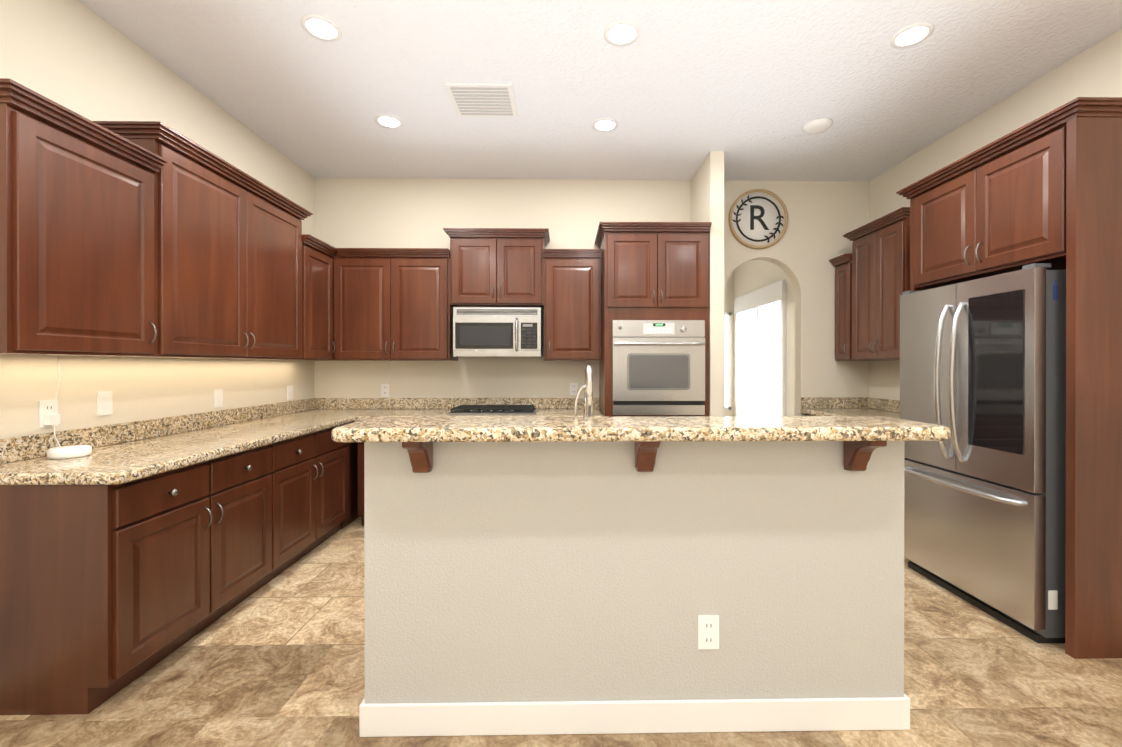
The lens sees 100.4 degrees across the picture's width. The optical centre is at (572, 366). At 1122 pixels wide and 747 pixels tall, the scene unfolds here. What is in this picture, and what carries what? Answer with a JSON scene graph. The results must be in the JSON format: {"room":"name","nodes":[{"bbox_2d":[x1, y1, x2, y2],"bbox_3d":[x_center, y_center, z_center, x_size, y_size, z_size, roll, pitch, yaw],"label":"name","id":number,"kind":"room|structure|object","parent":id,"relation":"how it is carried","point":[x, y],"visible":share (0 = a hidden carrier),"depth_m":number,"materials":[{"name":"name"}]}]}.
{"room":"kitchen","nodes":[
{"label":"kitchen","id":0,"kind":"room"},
{"bbox_2d":[0,0,313,463],"bbox_3d":[-2.428,-0.221,1.334,0.120,3.080,6.330,0,0,-1],"label":"wall","id":1,"kind":"structure","parent":0,"point":[78,57],"depth_m":2.48,"materials":[{"name":"beige paint"}]},
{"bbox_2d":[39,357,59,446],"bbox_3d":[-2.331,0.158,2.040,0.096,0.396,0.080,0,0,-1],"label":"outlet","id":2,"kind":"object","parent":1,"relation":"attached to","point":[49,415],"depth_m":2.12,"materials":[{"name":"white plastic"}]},
{"bbox_2d":[0,78,167,355],"bbox_3d":[-2.184,-0.533,1.974,0.386,0.967,0.656,0,0,-1],"label":"upper cabinet","id":3,"kind":"object","parent":1,"relation":"attached to","point":[77,264],"visible":1,"depth_m":1.90,"materials":[{"name":"brown wood"}]},
{"bbox_2d":[97,391,112,415],"bbox_3d":[-2.335,0.180,2.286,0.096,0.115,0.075,0,0,-1],"label":"outlet","id":4,"kind":"object","parent":1,"relation":"attached to","point":[105,398],"depth_m":2.38,"materials":[{"name":"white plastic"}]},
{"bbox_2d":[0,398,315,463],"bbox_3d":[-2.382,0.349,3.040,0.024,0.102,2.580,0,0,-1],"label":"backsplash","id":5,"kind":"structure","parent":1,"relation":"attached to","point":[18,448],"depth_m":2.53,"materials":[{"name":"beige stone"}]},
{"bbox_2d":[97,125,304,359],"bbox_3d":[-2.223,-0.606,2.943,0.340,1.109,1.278,0,0,-1],"label":"upper cabinet","id":6,"kind":"object","parent":1,"relation":"attached to","point":[228,256],"depth_m":2.71,"materials":[{"name":"brown wood"}]},
{"bbox_2d":[214,389,222,407],"bbox_3d":[-2.348,0.206,3.035,0.096,0.115,0.070,0,0,-1],"label":"outlet","id":7,"kind":"object","parent":1,"relation":"attached to","point":[218,394],"depth_m":3.16,"materials":[{"name":"white plastic"}]},
{"bbox_2d":[287,385,292,399],"bbox_3d":[-2.361,0.214,3.825,0.096,0.115,0.070,0,0,-1],"label":"outlet","id":8,"kind":"object","parent":1,"relation":"attached to","point":[289,388],"depth_m":3.98,"materials":[{"name":"white plastic"}]},
{"bbox_2d":[301,234,337,360],"bbox_3d":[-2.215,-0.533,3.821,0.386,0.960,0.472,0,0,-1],"label":"upper cabinet","id":9,"kind":"object","parent":1,"relation":"attached to","point":[317,299],"visible":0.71,"depth_m":3.78,"materials":[{"name":"brown wood"}]},
{"bbox_2d":[314,151,723,415],"bbox_3d":[-0.589,-0.227,4.170,3.654,3.080,0.720,0,0,-1],"label":"wall","id":10,"kind":"structure","parent":0,"point":[397,213],"depth_m":4.40,"materials":[{"name":"beige paint"}]},
{"bbox_2d":[381,376,388,396],"bbox_3d":[-1.760,0.188,4.387,0.065,0.188,0.008,0,0,-1],"label":"outlet","id":11,"kind":"object","parent":10,"relation":"attached to","point":[385,389],"depth_m":4.39,"materials":[{"name":"white plastic"}]},
{"bbox_2d":[334,248,457,360],"bbox_3d":[-1.573,-0.534,4.221,0.996,0.960,0.340,0,0,-1],"label":"upper cabinet","id":12,"kind":"object","parent":10,"relation":"attached to","point":[391,304],"depth_m":4.05,"materials":[{"name":"brown wood"}]},
{"bbox_2d":[316,398,598,408],"bbox_3d":[-1.084,0.346,4.390,2.665,0.102,0.020,0,0,-1],"label":"backsplash","id":13,"kind":"structure","parent":10,"relation":"attached to","point":[321,403],"depth_m":4.38,"materials":[{"name":"beige stone"}]},
{"bbox_2d":[443,228,549,309],"bbox_3d":[-0.664,-0.863,4.213,0.907,0.652,0.386,0,0,-1],"label":"upper cabinet","id":14,"kind":"object","parent":10,"relation":"attached to","point":[496,267],"visible":1,"depth_m":4.07,"materials":[{"name":"brown wood"}]},
{"bbox_2d":[453,307,542,356],"bbox_3d":[-0.652,-0.298,4.180,0.751,0.422,0.455,0,0,-1],"label":"microwave","id":15,"kind":"object","parent":14,"relation":"attached to","point":[497,331],"visible":1,"depth_m":4.01,"materials":[{"name":"silver metal"}]},
{"bbox_2d":[544,249,601,360],"bbox_3d":[-0.002,-0.534,4.225,0.503,0.960,0.386,0,0,-1],"label":"upper cabinet","id":16,"kind":"object","parent":10,"relation":"attached to","point":[572,304],"visible":1,"depth_m":4.08,"materials":[{"name":"brown wood"}]},
{"bbox_2d":[570,383,577,394],"bbox_3d":[0.012,0.213,4.417,0.066,0.104,0.008,0,0,-1],"label":"outlet","id":17,"kind":"object","parent":10,"relation":"attached to","point":[573,386],"depth_m":4.42,"materials":[{"name":"white plastic"}]},
{"bbox_2d":[0,517,1121,746],"bbox_3d":[0.300,1.365,3.239,5.640,0.100,10.040,0,0,-1],"label":"floor","id":18,"kind":"structure","parent":0,"point":[278,659],"depth_m":1.90,"materials":[{"name":"tile"}]},
{"bbox_2d":[0,443,275,714],"bbox_3d":[-2.066,0.883,2.253,0.630,0.868,0.972,0,0,-1],"label":"base cabinet","id":19,"kind":"object","parent":18,"relation":"on","point":[107,592],"depth_m":1.80,"materials":[{"name":"brown wood"}]},
{"bbox_2d":[0,413,355,484],"bbox_3d":[-2.049,0.423,2.727,0.678,0.044,1.950,0,0,-1],"label":"countertop","id":20,"kind":"structure","parent":19,"relation":"on","point":[119,463],"depth_m":2.20,"materials":[{"name":"stone"}]},
{"bbox_2d":[47,445,91,458],"bbox_3d":[-2.240,0.380,2.083,0.136,0.043,0.136,0,0,-1],"label":"puck","id":21,"kind":"object","parent":20,"relation":"on","point":[67,452],"visible":0.98,"depth_m":2.05,"materials":[{"name":"white plastic"}]},
{"bbox_2d":[276,422,355,575],"bbox_3d":[-2.083,0.881,3.256,0.630,0.868,1.033,0,0,-1],"label":"base cabinet","id":22,"kind":"object","parent":18,"relation":"on","point":[316,473],"depth_m":3.17,"materials":[{"name":"brown wood"}]},
{"bbox_2d":[356,442,357,518],"bbox_3d":[-2.138,0.879,4.078,0.548,0.868,0.613,0,0,-1],"label":"base cabinet","id":23,"kind":"object","parent":18,"relation":"on","point":[356,442],"depth_m":4.03,"materials":[{"name":"brown wood"}]},
{"bbox_2d":[358,442,363,525],"bbox_3d":[-1.320,0.879,4.083,0.849,0.868,0.630,0,0,-1],"label":"base cabinet","id":24,"kind":"object","parent":18,"relation":"on","point":[360,479],"depth_m":3.75,"materials":[{"name":"brown wood"}]},
{"bbox_2d":[296,409,603,421],"bbox_3d":[-1.078,0.420,4.061,2.665,0.044,0.678,0,0,-1],"label":"countertop","id":25,"kind":"structure","parent":24,"relation":"on","point":[361,414],"depth_m":3.96,"materials":[{"name":"stone"}]},
{"bbox_2d":[446,405,537,413],"bbox_3d":[-0.684,0.375,4.100,0.740,0.045,0.440,0,0,-1],"label":"gas cooktop","id":26,"kind":"object","parent":25,"relation":"in","point":[495,409],"visible":1,"depth_m":3.96,"materials":[{"name":"black metal"}]},
{"bbox_2d":[364,441,903,703],"bbox_3d":[0.231,0.782,1.763,1.956,1.073,0.146,0,0,-1],"label":"wall","id":27,"kind":"structure","parent":18,"relation":"on","point":[541,571],"depth_m":1.69,"materials":[{"name":"grey paint"}]},
{"bbox_2d":[359,694,909,736],"bbox_3d":[0.231,1.261,1.757,1.984,0.114,0.160,0,0,-1],"label":"baseboard","id":28,"kind":"structure","parent":27,"relation":"attached to","point":[609,717],"depth_m":1.68,"materials":[{"name":"white wood"}]},
{"bbox_2d":[331,416,950,472],"bbox_3d":[0.232,0.286,1.681,2.040,0.178,0.359,0,0,-1],"label":"island countertop","id":29,"kind":"structure","parent":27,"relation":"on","point":[863,438],"depth_m":1.52,"materials":[{"name":"stone"}]},
{"bbox_2d":[698,615,718,648],"bbox_3d":[0.492,0.961,1.691,0.075,0.120,0.007,0,0,-1],"label":"outlet","id":30,"kind":"object","parent":27,"relation":"attached to","point":[708,631],"visible":1,"depth_m":1.69,"materials":[{"name":"white plastic"}]},
{"bbox_2d":[594,222,711,416],"bbox_3d":[0.667,0.072,4.106,0.910,2.482,0.649,0,0,-1],"label":"tall cabinet","id":31,"kind":"object","parent":18,"relation":"on","point":[654,270],"visible":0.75,"depth_m":3.83,"materials":[{"name":"brown wood"}]},
{"bbox_2d":[612,320,705,414],"bbox_3d":[0.703,0.009,3.794,0.755,0.774,0.105,0,0,-1],"label":"wall oven","id":32,"kind":"object","parent":31,"relation":"in","point":[658,367],"visible":1,"depth_m":3.81,"materials":[{"name":"silver metal"}]},
{"bbox_2d":[900,263,1065,642],"bbox_3d":[2.458,0.414,2.648,0.746,1.805,0.886,0,0,-1],"label":"refrigerator","id":33,"kind":"object","parent":18,"relation":"on","point":[983,370],"visible":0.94,"depth_m":2.41,"materials":[{"name":"grey metal"}]},
{"bbox_2d":[896,97,1121,658],"bbox_3d":[2.536,0.065,2.626,0.646,2.502,1.127,0,0,-1],"label":"cabinet","id":34,"kind":"object","parent":18,"relation":"on","point":[1046,188],"visible":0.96,"depth_m":2.11,"materials":[{"name":"brown wood"}]},
{"bbox_3d":[2.507,0.879,3.824,0.664,0.869,1.277,0,0,-1],"label":"base cabinet","id":35,"kind":"object","parent":18,"relation":"on","visible":0},
{"bbox_2d":[800,408,899,418],"bbox_3d":[2.506,0.421,3.818,0.664,0.044,1.287,0,0,-1],"label":"countertop","id":36,"kind":"structure","parent":35,"relation":"on","point":[842,412],"depth_m":4.13,"materials":[{"name":"stone"}]},
{"bbox_3d":[0.224,0.883,2.170,1.956,0.869,0.664,0,0,-1],"label":"base cabinet","id":37,"kind":"object","parent":18,"relation":"on","visible":0},
{"bbox_3d":[0.224,0.424,2.170,1.996,0.046,0.665,0,0,-1],"label":"countertop","id":38,"kind":"structure","parent":37,"relation":"on","visible":0},
{"bbox_2d":[574,364,592,416],"bbox_3d":[0.052,0.194,2.026,0.094,0.410,0.218,0,0,-1],"label":"faucet","id":39,"kind":"object","parent":38,"relation":"on","point":[588,399],"visible":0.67,"depth_m":1.94,"materials":[{"name":"silver metal"}]},
{"bbox_2d":[78,0,1121,180],"bbox_3d":[0.300,-1.815,3.232,5.640,0.100,10.040,0,0,-1],"label":"ceiling","id":40,"kind":"structure","parent":0,"point":[678,89],"depth_m":2.83,"materials":[{"name":"white paint"}]},
{"bbox_2d":[301,14,341,41],"bbox_3d":[-1.306,-1.759,2.435,0.190,0.008,0.190,0,0,-1],"label":"recessed light","id":41,"kind":"object","parent":40,"relation":"in","point":[319,27],"visible":1,"depth_m":2.43,"materials":[{"name":"white"}]},
{"bbox_2d":[375,114,402,128],"bbox_3d":[-1.322,-1.761,3.364,0.190,0.008,0.190,0,0,-1],"label":"recessed light","id":42,"kind":"object","parent":40,"relation":"in","point":[388,121],"visible":1,"depth_m":3.36,"materials":[{"name":"white"}]},
{"bbox_2d":[444,83,517,116],"bbox_3d":[-0.593,-1.757,3.097,0.420,0.014,0.370,0,0,-1],"label":"ceiling vent","id":43,"kind":"object","parent":40,"relation":"in","point":[482,100],"visible":1,"depth_m":3.06,"materials":[{"name":"white metal"}]},
{"bbox_2d":[592,118,617,131],"bbox_3d":[0.237,-1.761,3.411,0.190,0.008,0.190,0,0,-1],"label":"recessed light","id":44,"kind":"object","parent":40,"relation":"in","point":[605,124],"visible":1,"depth_m":3.40,"materials":[{"name":"white"}]},
{"bbox_2d":[604,20,639,45],"bbox_3d":[0.260,-1.759,2.471,0.190,0.008,0.190,0,0,-1],"label":"recessed light","id":45,"kind":"object","parent":40,"relation":"in","point":[621,32],"visible":1,"depth_m":2.46,"materials":[{"name":"white"}]},
{"bbox_2d":[802,118,832,134],"bbox_3d":[1.787,-1.748,3.417,0.200,0.034,0.200,0,0,-1],"label":"smoke detector","id":46,"kind":"object","parent":40,"relation":"attached to","point":[817,126],"visible":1,"depth_m":3.38,"materials":[{"name":"white plastic"}]},
{"bbox_2d":[890,22,933,47],"bbox_3d":[1.803,-1.759,2.487,0.190,0.008,0.190,0,0,-1],"label":"recessed light","id":47,"kind":"object","parent":40,"relation":"in","point":[912,35],"visible":1,"depth_m":2.48,"materials":[{"name":"white"}]},
{"bbox_2d":[725,271,733,415],"bbox_3d":[1.701,-0.236,8.220,2.470,3.080,0.120,0,0,-1],"label":"wall","id":48,"kind":"structure","parent":0,"point":[729,297],"depth_m":8.18,"materials":[{"name":"beige paint"}]},
{"bbox_2d":[725,312,730,409],"bbox_3d":[2.392,-0.096,8.156,0.750,1.700,0.028,0,0,-1],"label":"window","id":49,"kind":"structure","parent":48,"relation":"in","point":[727,360],"depth_m":8.15,"materials":[{"name":"white"}]},
{"bbox_2d":[734,260,794,415],"bbox_3d":[2.907,-0.232,6.385,0.120,3.080,3.590,0,0,-1],"label":"wall","id":50,"kind":"structure","parent":0,"point":[751,276],"depth_m":6.62,"materials":[{"name":"beige paint"}]},
{"bbox_2d":[734,280,786,415],"bbox_3d":[2.804,0.072,7.104,0.059,2.470,1.750,0,0,-1],"label":"window","id":51,"kind":"structure","parent":50,"relation":"in","point":[760,313],"depth_m":6.95,"materials":[{"name":"white glass"}]},
{"bbox_2d":[724,180,868,415],"bbox_3d":[2.091,-0.228,4.516,1.716,3.080,0.120,0,0,-1],"label":"wall","id":52,"kind":"structure","parent":0,"point":[824,217],"depth_m":4.46,"materials":[{"name":"beige paint"}]},
{"bbox_2d":[728,189,787,248],"bbox_3d":[1.760,-1.398,4.432,0.560,0.560,0.030,0,0,-1],"label":"monogram sign","id":53,"kind":"object","parent":52,"relation":"attached to","point":[758,219],"visible":1,"depth_m":4.43,"materials":[{"name":"white wood"}]},
{"bbox_2d":[869,29,1121,412],"bbox_3d":[2.942,-0.221,1.365,0.120,3.080,6.210,0,0,-1],"label":"wall","id":54,"kind":"structure","parent":0,"point":[1095,70],"depth_m":3.15,"materials":[{"name":"beige paint"}]},
{"bbox_2d":[801,397,899,412],"bbox_3d":[2.511,0.347,3.823,0.654,0.102,1.277,0,0,-1],"label":"backsplash","id":55,"kind":"structure","parent":54,"relation":"attached to","point":[853,402],"depth_m":4.44,"materials":[{"name":"stone"}]},
{"bbox_2d":[829,253,885,360],"bbox_3d":[2.637,-0.534,4.329,0.386,0.960,0.265,0,0,-1],"label":"upper cabinet","id":56,"kind":"object","parent":54,"relation":"attached to","point":[842,264],"visible":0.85,"depth_m":4.30,"materials":[{"name":"brown wood"}]},
{"bbox_2d":[843,207,909,359],"bbox_3d":[2.645,-0.621,3.864,0.386,1.135,0.752,0,0,-1],"label":"upper cabinet","id":57,"kind":"object","parent":54,"relation":"attached to","point":[880,265],"visible":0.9,"depth_m":3.81,"materials":[{"name":"brown wood"}]}
]}

